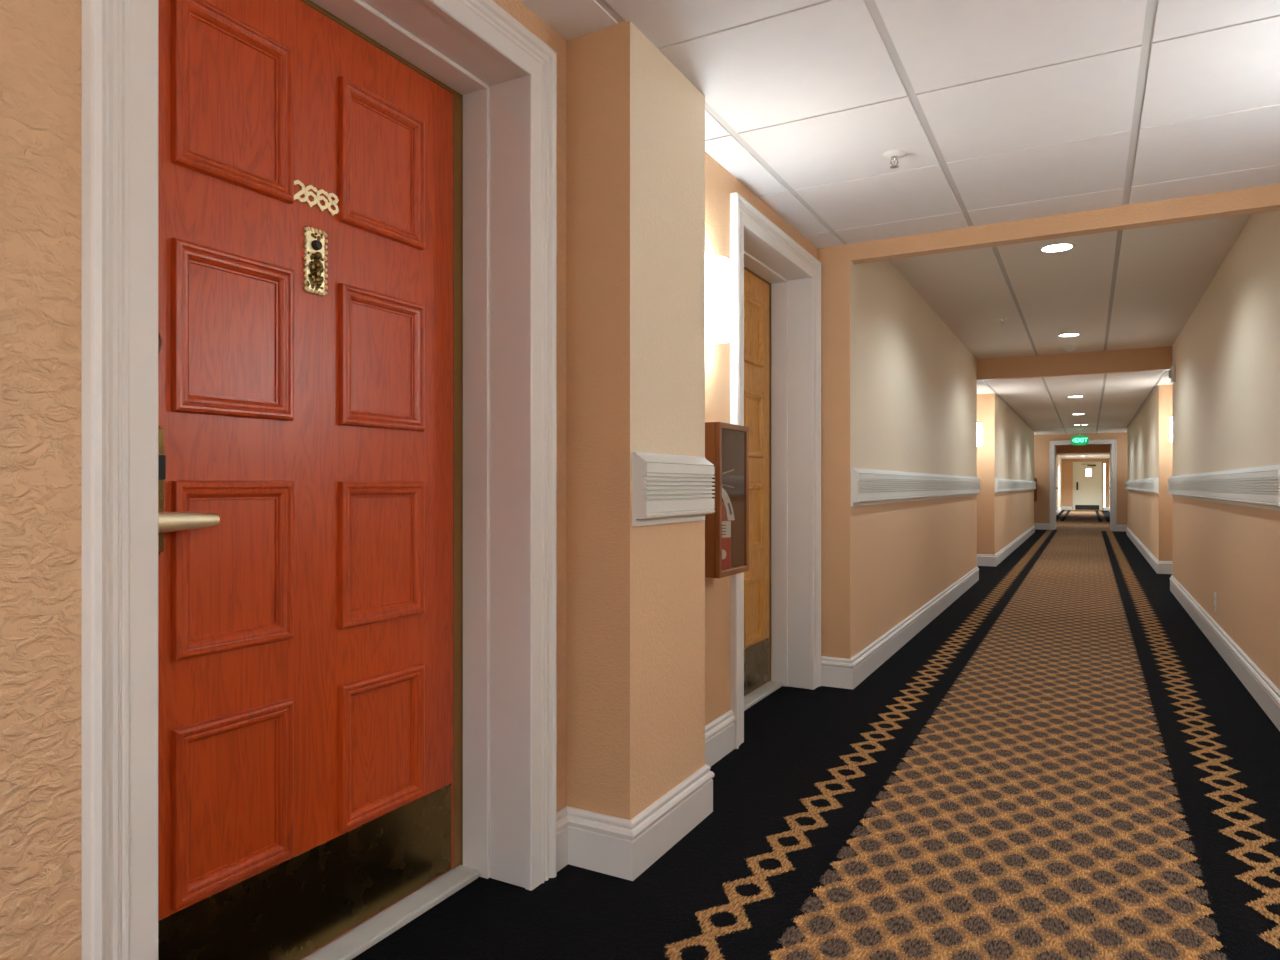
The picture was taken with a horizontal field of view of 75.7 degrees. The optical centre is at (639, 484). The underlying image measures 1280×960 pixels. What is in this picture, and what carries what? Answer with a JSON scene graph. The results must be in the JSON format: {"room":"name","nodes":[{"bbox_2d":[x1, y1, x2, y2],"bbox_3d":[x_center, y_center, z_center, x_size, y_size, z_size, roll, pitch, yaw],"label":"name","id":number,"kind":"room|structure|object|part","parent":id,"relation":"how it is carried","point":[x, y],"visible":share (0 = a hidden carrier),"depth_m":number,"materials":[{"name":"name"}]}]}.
{"room":"hotel corridor","nodes":[
{"label":"hotel corridor","id":0,"kind":"room"},
{"bbox_2d":[0,0,565,959],"bbox_3d":[-1.448,-0.205,0.090,0.001,2.560,5.175,0,0,29],"label":"wall","id":1,"kind":"structure","parent":0,"point":[41,40],"depth_m":1.18,"materials":[{"name":"beige paint"}]},
{"bbox_2d":[158,0,452,959],"bbox_3d":[-0.716,-0.010,1.845,0.120,2.118,0.917,0,0,29],"label":"door","id":2,"kind":"structure","parent":1,"relation":"in","point":[305,170],"depth_m":1.80,"materials":[{"name":"red wood"}]},
{"bbox_3d":[-0.908,0.010,1.498,0.024,0.240,0.080,0,0,29],"label":"lock plate","id":3,"kind":"part","parent":2,"relation":"part of","materials":[{"name":"gold metal"}]},
{"bbox_3d":[-0.852,0.067,1.526,0.055,0.039,0.132,0,0,29],"label":"lever handle","id":4,"kind":"part","parent":2,"relation":"part of","materials":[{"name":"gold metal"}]},
{"bbox_3d":[-0.817,0.633,1.672,0.018,0.338,0.265,0,0,29],"label":"panel moulding","id":5,"kind":"part","parent":2,"relation":"part of","materials":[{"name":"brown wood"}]},
{"bbox_3d":[-0.817,0.162,1.672,0.018,0.340,0.265,0,0,29],"label":"panel moulding","id":6,"kind":"part","parent":2,"relation":"part of","materials":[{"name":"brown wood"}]},
{"bbox_3d":[-0.817,-0.303,1.672,0.018,0.327,0.265,0,0,29],"label":"panel moulding","id":7,"kind":"part","parent":2,"relation":"part of","materials":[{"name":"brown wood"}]},
{"bbox_3d":[-0.817,-0.778,1.672,0.018,0.334,0.265,0,0,29],"label":"panel moulding","id":8,"kind":"part","parent":2,"relation":"part of","materials":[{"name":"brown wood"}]},
{"bbox_3d":[-0.728,0.929,1.852,0.003,0.232,0.895,0,0,29],"label":"kick plate","id":9,"kind":"part","parent":2,"relation":"part of","materials":[{"name":"gold metal"}]},
{"bbox_3d":[-0.727,-0.501,1.847,0.009,0.149,0.066,0,0,29],"label":"knocker plate","id":10,"kind":"part","parent":2,"relation":"part of","materials":[{"name":"gold metal"}]},
{"bbox_3d":[-0.627,0.633,2.022,0.018,0.338,0.270,0,0,29],"label":"panel moulding","id":11,"kind":"part","parent":2,"relation":"part of","materials":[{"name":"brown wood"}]},
{"bbox_3d":[-0.627,0.162,2.022,0.018,0.340,0.270,0,0,29],"label":"panel moulding","id":12,"kind":"part","parent":2,"relation":"part of","materials":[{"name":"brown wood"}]},
{"bbox_3d":[-0.627,-0.303,2.022,0.018,0.327,0.270,0,0,29],"label":"panel moulding","id":13,"kind":"part","parent":2,"relation":"part of","materials":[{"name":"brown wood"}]},
{"bbox_3d":[-0.627,-0.778,2.022,0.018,0.334,0.270,0,0,29],"label":"panel moulding","id":14,"kind":"part","parent":2,"relation":"part of","materials":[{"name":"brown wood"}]},
{"bbox_2d":[82,0,556,959],"bbox_3d":[-0.651,-0.059,1.814,0.313,2.267,1.205,0,0,29],"label":"door frame","id":15,"kind":"structure","parent":1,"relation":"attached to","point":[501,78],"depth_m":2.15,"materials":[{"name":"white paint"}]},
{"bbox_2d":[566,21,849,819],"bbox_3d":[0.450,-0.205,3.361,0.210,2.560,2.385,0,0,29],"label":"wall","id":16,"kind":"structure","parent":0,"point":[635,124],"depth_m":2.36,"materials":[{"name":"beige paint"}]},
{"bbox_2d":[557,710,735,880],"bbox_3d":[0.148,0.998,2.781,0.234,0.155,1.258,0,0,29],"label":"baseboard","id":17,"kind":"structure","parent":16,"relation":"attached to","point":[598,842],"depth_m":2.33,"materials":[{"name":"white paint"}]},
{"bbox_2d":[632,452,714,525],"bbox_3d":[0.111,0.011,2.467,0.047,0.205,0.467,0,0,29],"label":"wall rail","id":18,"kind":"object","parent":16,"relation":"attached to","point":[666,488],"visible":1,"depth_m":2.39,"materials":[{"name":"white plastic"}]},
{"bbox_2d":[705,254,732,343],"bbox_3d":[0.276,-0.689,3.065,0.127,0.284,0.250,0,0,29],"label":"wall sconce","id":19,"kind":"object","parent":16,"relation":"attached to","point":[718,269],"visible":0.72,"depth_m":2.98,"materials":[{"name":"white glass"}]},
{"bbox_2d":[705,422,748,577],"bbox_3d":[0.283,0.053,3.056,0.148,0.550,0.285,0,0,29],"label":"fire extinguisher cabinet","id":20,"kind":"object","parent":16,"relation":"attached to","point":[726,444],"visible":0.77,"depth_m":3.13,"materials":[{"name":"reddish-brown stained wood"},{"name":"clear glass"}]},
{"bbox_2d":[722,469,734,569],"bbox_3d":[0.292,0.128,3.076,0.122,0.374,0.112,0,0,-21],"label":"fire extinguisher","id":21,"kind":"object","parent":20,"relation":"in","point":[727,509],"visible":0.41,"depth_m":3.04,"materials":[{"name":"red metal"}]},
{"bbox_2d":[744,269,768,696],"bbox_3d":[0.483,-0.010,3.987,0.120,2.118,0.917,0,0,29],"label":"door","id":22,"kind":"structure","parent":16,"relation":"in","point":[756,291],"depth_m":4.23,"materials":[{"name":"brown wood"}]},
{"bbox_3d":[0.572,0.633,4.165,0.018,0.338,0.270,0,0,29],"label":"panel moulding","id":23,"kind":"part","parent":22,"relation":"part of","materials":[{"name":"brown wood"}]},
{"bbox_3d":[0.572,-0.303,4.165,0.018,0.327,0.270,0,0,29],"label":"panel moulding","id":24,"kind":"part","parent":22,"relation":"part of","materials":[{"name":"brown wood"}]},
{"bbox_3d":[0.572,-0.778,4.165,0.018,0.334,0.270,0,0,29],"label":"panel moulding","id":25,"kind":"part","parent":22,"relation":"part of","materials":[{"name":"brown wood"}]},
{"bbox_3d":[0.572,0.162,4.165,0.018,0.340,0.270,0,0,29],"label":"panel moulding","id":26,"kind":"part","parent":22,"relation":"part of","materials":[{"name":"brown wood"}]},
{"bbox_3d":[0.471,0.929,3.995,0.003,0.232,0.895,0,0,29],"label":"kick plate","id":27,"kind":"part","parent":22,"relation":"part of","materials":[{"name":"gold metal"}]},
{"bbox_2d":[730,192,820,748],"bbox_3d":[0.548,-0.059,3.956,0.313,2.267,1.205,0,0,29],"label":"door frame","id":28,"kind":"structure","parent":16,"relation":"attached to","point":[758,246],"depth_m":4.37,"materials":[{"name":"white paint"}]},
{"bbox_2d":[351,529,1279,959],"bbox_3d":[4.261,1.075,8.485,2.620,0.001,25.380,0,0,29],"label":"floor","id":29,"kind":"structure","parent":0,"point":[1061,763],"depth_m":2.66,"materials":[{"name":"carpet"}]},
{"bbox_2d":[302,865,479,959],"bbox_3d":[-0.716,1.064,1.850,0.105,0.022,0.986,0,0,29],"label":"threshold","id":30,"kind":"object","parent":29,"relation":"on","point":[375,929],"visible":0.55,"depth_m":2.02,"materials":[{"name":"grey stone"}]},
{"bbox_2d":[744,681,782,710],"bbox_3d":[0.483,1.064,3.992,0.105,0.022,0.986,0,0,29],"label":"threshold","id":31,"kind":"object","parent":29,"relation":"on","point":[752,698],"visible":0.34,"depth_m":4.18,"materials":[{"name":"grey stone"}]},
{"bbox_2d":[519,0,1279,248],"bbox_3d":[0.133,-1.290,0.611,2.290,0.030,7.600,0,0,29],"label":"ceiling","id":32,"kind":"structure","parent":0,"point":[1000,111],"depth_m":2.70,"materials":[{"name":"white tile"}]},
{"bbox_2d":[883,149,905,168],"bbox_3d":[0.979,-1.250,3.172,0.084,0.051,0.084,0,0,6],"label":"sprinkler","id":33,"kind":"object","parent":32,"relation":"attached to","point":[893,155],"visible":1,"depth_m":3.16,"materials":[{"name":"white metal"}]},
{"bbox_3d":[0.979,-1.245,3.172,0.026,0.040,0.026,0,0,-43],"label":"sprinkler frame","id":34,"kind":"part","parent":33,"relation":"part of","materials":[{"name":"silver metal"}]},
{"bbox_2d":[850,260,976,658],"bbox_3d":[2.459,-0.205,6.836,0.001,2.560,5.640,0,0,29],"label":"wall","id":35,"kind":"structure","parent":0,"point":[913,382],"depth_m":5.59,"materials":[{"name":"beige paint"}]},
{"bbox_2d":[851,468,980,506],"bbox_3d":[2.468,0.011,6.803,0.047,0.205,5.568,0,0,29],"label":"wall rail","id":36,"kind":"object","parent":35,"relation":"attached to","point":[868,486],"visible":1,"depth_m":5.44,"materials":[{"name":"white plastic"}]},
{"bbox_2d":[821,523,1049,688],"bbox_3d":[5.382,0.998,12.119,0.510,0.155,17.764,0,0,29],"label":"baseboard","id":37,"kind":"structure","parent":35,"relation":"attached to","point":[844,673],"depth_m":5.44,"materials":[{"name":"white paint"}]},
{"bbox_2d":[977,393,994,554],"bbox_3d":[4.152,-0.205,10.149,0.230,2.560,1.800,0,0,29],"label":"wall","id":38,"kind":"structure","parent":0,"point":[985,402],"depth_m":10.93,"materials":[{"name":"beige paint"}]},
{"bbox_2d":[977,423,981,445],"bbox_3d":[4.322,-0.645,10.569,0.127,0.284,0.250,0,0,29],"label":"wall sconce","id":39,"kind":"object","parent":38,"relation":"attached to","point":[979,425],"visible":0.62,"depth_m":10.48,"materials":[{"name":"white"}]},
{"bbox_2d":[995,394,1033,553],"bbox_3d":[6.845,-0.205,14.861,0.001,2.560,9.050,0,0,29],"label":"wall","id":40,"kind":"structure","parent":0,"point":[1014,440],"depth_m":13.30,"materials":[{"name":"beige paint"}]},
{"bbox_2d":[995,478,1035,493],"bbox_3d":[6.853,0.011,14.827,0.047,0.205,8.980,0,0,29],"label":"wall rail","id":41,"kind":"object","parent":40,"relation":"attached to","point":[1001,485],"visible":1,"depth_m":13.00,"materials":[{"name":"white plastic"}]},
{"bbox_2d":[889,214,1251,358],"bbox_3d":[3.297,-1.435,6.431,1.860,0.030,5.610,0,0,29],"label":"ceiling","id":42,"kind":"structure","parent":0,"point":[1135,288],"depth_m":5.89,"materials":[{"name":"white ceiling tile"}]},
{"bbox_2d":[997,318,1006,324],"bbox_3d":[3.088,-1.395,7.029,0.084,0.051,0.084,0,0,6],"label":"sprinkler","id":43,"kind":"object","parent":42,"relation":"attached to","point":[1001,319],"visible":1,"depth_m":7.02,"materials":[{"name":"white metal"}]},
{"bbox_2d":[1039,243,1074,252],"bbox_3d":[2.494,-1.417,4.927,0.197,0.005,0.197,0,0,29],"label":"recessed light","id":44,"kind":"object","parent":42,"relation":"in","point":[1057,247],"visible":1,"depth_m":4.92,"materials":[{"name":"white glass"}]},
{"bbox_2d":[850,184,1279,263],"bbox_3d":[1.949,-1.336,3.951,1.860,0.298,0.085,0,0,29],"label":"beam","id":45,"kind":"structure","parent":42,"relation":"attached to","point":[1263,198],"depth_m":3.86,"materials":[{"name":"beige paint"}]},
{"bbox_2d":[1057,333,1079,336],"bbox_3d":[4.055,-1.417,7.789,0.197,0.005,0.197,0,0,29],"label":"recessed light","id":46,"kind":"object","parent":42,"relation":"in","point":[1065,334],"visible":1,"depth_m":7.80,"materials":[{"name":"white glass"}]},
{"bbox_2d":[1062,346,1076,351],"bbox_3d":[4.415,-1.397,8.470,0.132,0.045,0.132,0,0,29],"label":"smoke detector","id":47,"kind":"object","parent":42,"relation":"attached to","point":[1066,348],"visible":1,"depth_m":8.43,"materials":[{"name":"white plastic"}]},
{"bbox_2d":[977,346,1171,380],"bbox_3d":[4.644,-1.336,8.909,1.860,0.298,0.090,0,0,29],"label":"beam","id":48,"kind":"structure","parent":42,"relation":"attached to","point":[1154,358],"depth_m":8.84,"materials":[{"name":"beige paint"}]},
{"bbox_2d":[977,370,1171,434],"bbox_3d":[7.527,-1.225,14.211,2.280,0.030,12.040,0,0,29],"label":"ceiling","id":49,"kind":"structure","parent":0,"point":[1110,403],"depth_m":11.53,"materials":[{"name":"white ceiling tile"}]},
{"bbox_2d":[1071,429,1088,444],"bbox_3d":[9.560,-1.037,17.909,0.344,0.346,0.120,0,0,29],"label":"exit sign","id":50,"kind":"object","parent":49,"relation":"hanging from","point":[1080,439],"visible":1,"depth_m":17.89,"materials":[{"name":"green plastic"}]},
{"bbox_2d":[1034,433,1126,524],"bbox_3d":[10.441,-0.205,19.570,2.280,2.560,0.160,0,0,29],"label":"wall","id":51,"kind":"structure","parent":0,"point":[1041,442],"depth_m":19.80,"materials":[{"name":"beige paint"}]},
{"bbox_2d":[1055,446,1057,528],"bbox_3d":[10.174,0.060,20.159,0.095,2.010,0.580,0,0,29],"label":"door","id":52,"kind":"structure","parent":51,"relation":"in","point":[1055,446],"depth_m":20.00,"materials":[{"name":"white paint"}]},
{"bbox_2d":[1050,439,1116,530],"bbox_3d":[10.489,0.005,19.530,1.393,2.140,0.203,0,0,29],"label":"door frame","id":53,"kind":"structure","parent":51,"relation":"attached to","point":[1113,442],"depth_m":19.25,"materials":[{"name":"white paint"}]},
{"bbox_2d":[1108,445,1110,529],"bbox_3d":[11.188,0.060,19.607,0.095,2.010,0.580,0,0,29],"label":"door","id":54,"kind":"structure","parent":51,"relation":"in","point":[1110,445],"depth_m":19.42,"materials":[{"name":"white paint"}]},
{"bbox_2d":[1056,510,1109,521],"bbox_3d":[16.028,1.075,29.690,1.800,0.001,12.520,0,0,29],"label":"floor","id":55,"kind":"structure","parent":0,"point":[1064,515],"depth_m":29.05,"materials":[{"name":"carpet"}]},
{"bbox_2d":[1055,521,1110,530],"bbox_3d":[11.706,1.075,21.898,2.850,0.001,5.300,0,0,29],"label":"floor","id":56,"kind":"structure","parent":0,"point":[1060,525],"depth_m":21.61,"materials":[{"name":"carpet"}]},
{"bbox_2d":[1055,444,1110,452],"bbox_3d":[12.972,-0.205,24.226,2.850,2.560,0.160,0,0,29],"label":"wall","id":57,"kind":"structure","parent":0,"point":[1104,448],"depth_m":24.13,"materials":[{"name":"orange paint"}]},
{"bbox_2d":[1056,454,1109,509],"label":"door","id":58,"kind":"structure","parent":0,"point":[1058,459],"depth_m":32.91,"materials":[{"name":"beige wood"}]},
{"bbox_2d":[1056,506,1071,514],"bbox_3d":[15.432,0.998,30.059,0.400,0.155,12.440,0,0,29],"label":"baseboard","id":59,"kind":"structure","parent":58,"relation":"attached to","point":[1061,508],"depth_m":35.44,"materials":[{"name":"white paint"}]},
{"bbox_2d":[1056,444,1109,458],"bbox_3d":[14.716,-1.165,27.433,2.850,0.080,17.740,0,0,29],"label":"ceiling","id":60,"kind":"structure","parent":0,"point":[1061,455],"depth_m":31.42,"materials":[{"name":"white paint"}]},
{"bbox_2d":[1062,458,1108,509],"bbox_3d":[19.010,-0.205,35.194,1.780,2.560,0.001,0,0,29],"label":"wall","id":61,"kind":"structure","parent":0,"point":[1067,464],"depth_m":35.46,"materials":[{"name":"beige paint"}]},
{"bbox_2d":[1075,463,1099,509],"bbox_3d":[19.051,0.076,35.103,0.940,1.982,0.110,0,0,29],"label":"door","id":62,"kind":"structure","parent":61,"relation":"in","point":[1087,476],"depth_m":35.11,"materials":[{"name":"beige paint"}]},
{"bbox_3d":[19.058,0.955,35.115,0.900,0.200,0.004,0,0,29],"label":"kick plate","id":63,"kind":"part","parent":62,"relation":"part of","materials":[{"name":"brown metal"}]},
{"bbox_3d":[19.102,-0.525,35.092,0.200,0.320,0.004,0,0,29],"label":"pane","id":64,"kind":"part","parent":62,"relation":"part of","materials":[{"name":"white"}]},
{"bbox_2d":[1073,462,1101,509],"bbox_3d":[19.072,0.041,35.142,1.098,2.069,0.033,0,0,29],"label":"door frame","id":65,"kind":"structure","parent":61,"relation":"attached to","point":[1074,463],"depth_m":35.18,"materials":[{"name":"beige paint"}]},
{"bbox_2d":[1103,463,1105,507],"bbox_3d":[19.635,0.025,34.837,0.100,1.900,0.030,0,0,29],"label":"window","id":66,"kind":"structure","parent":61,"relation":"in","point":[1104,464],"depth_m":34.84,"materials":[{"name":"white glass"}]},
{"bbox_3d":[19.639,0.025,34.844,0.060,1.860,0.010,0,0,29],"label":"pane","id":67,"kind":"part","parent":66,"relation":"part of","materials":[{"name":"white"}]},
{"bbox_2d":[1127,386,1158,559],"bbox_3d":[8.461,-0.205,13.982,0.001,2.560,9.050,0,0,29],"label":"wall","id":68,"kind":"structure","parent":0,"point":[1143,433],"depth_m":12.31,"materials":[{"name":"beige paint"}]},
{"bbox_2d":[1125,478,1158,493],"bbox_3d":[8.428,0.011,13.971,0.047,0.205,8.980,0,0,29],"label":"wall rail","id":69,"kind":"object","parent":68,"relation":"attached to","point":[1150,485],"visible":1,"depth_m":11.82,"materials":[{"name":"white plastic"}]},
{"bbox_2d":[1159,385,1171,560],"bbox_3d":[5.950,-0.205,9.143,0.210,2.560,1.850,0,0,29],"label":"wall","id":70,"kind":"structure","parent":0,"point":[1165,391],"depth_m":9.97,"materials":[{"name":"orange paint"}]},
{"bbox_2d":[1170,417,1171,441],"bbox_3d":[6.213,-0.645,9.541,0.127,0.284,0.250,0,0,29],"label":"wall sconce","id":71,"kind":"object","parent":70,"relation":"attached to","point":[1170,417],"visible":0.27,"depth_m":9.54,"materials":[{"name":"white"}]},
{"bbox_2d":[1172,210,1279,689],"bbox_3d":[4.081,-0.205,5.925,0.001,2.560,5.590,0,0,29],"label":"wall","id":72,"kind":"structure","parent":0,"point":[1226,355],"depth_m":4.90,"materials":[{"name":"beige paint"}]},
{"bbox_2d":[1168,365,1175,383],"bbox_3d":[5.262,-1.095,8.157,0.056,0.170,0.180,0,0,29],"label":"fire alarm strobe","id":73,"kind":"object","parent":72,"relation":"attached to","point":[1171,373],"visible":1,"depth_m":8.08,"materials":[{"name":"white plastic"}]},
{"bbox_2d":[1117,525,1279,730],"bbox_3d":[5.192,0.998,7.934,0.387,0.155,25.300,0,0,29],"label":"baseboard","id":74,"kind":"structure","parent":72,"relation":"attached to","point":[1266,694],"depth_m":5.01,"materials":[{"name":"white paint"}]},
{"bbox_2d":[1214,592,1216,612],"bbox_3d":[3.860,0.790,5.528,0.009,0.130,0.080,0,0,29],"label":"wall outlet","id":75,"kind":"object","parent":72,"relation":"attached to","point":[1215,594],"visible":1,"depth_m":5.50,"materials":[{"name":"white plastic"}]},
{"bbox_2d":[1168,464,1279,510],"bbox_3d":[4.049,0.011,5.915,0.047,0.205,5.518,0,0,29],"label":"wall rail","id":76,"kind":"object","parent":72,"relation":"attached to","point":[1257,487],"visible":1,"depth_m":4.57,"materials":[{"name":"white plastic"}]},
{"bbox_3d":[9.203,-0.205,19.440,0.230,2.560,1.250,0,0,29],"label":"wall","id":77,"kind":"structure","parent":0,"visible":0},
{"bbox_2d":[1034,478,1036,501],"bbox_3d":[9.363,0.115,19.723,0.240,0.560,0.280,0,0,29],"label":"fire extinguisher cabinet","id":78,"kind":"object","parent":77,"relation":"attached to","point":[1035,479],"visible":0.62,"depth_m":19.56,"materials":[{"name":"brown wood"}]}
]}

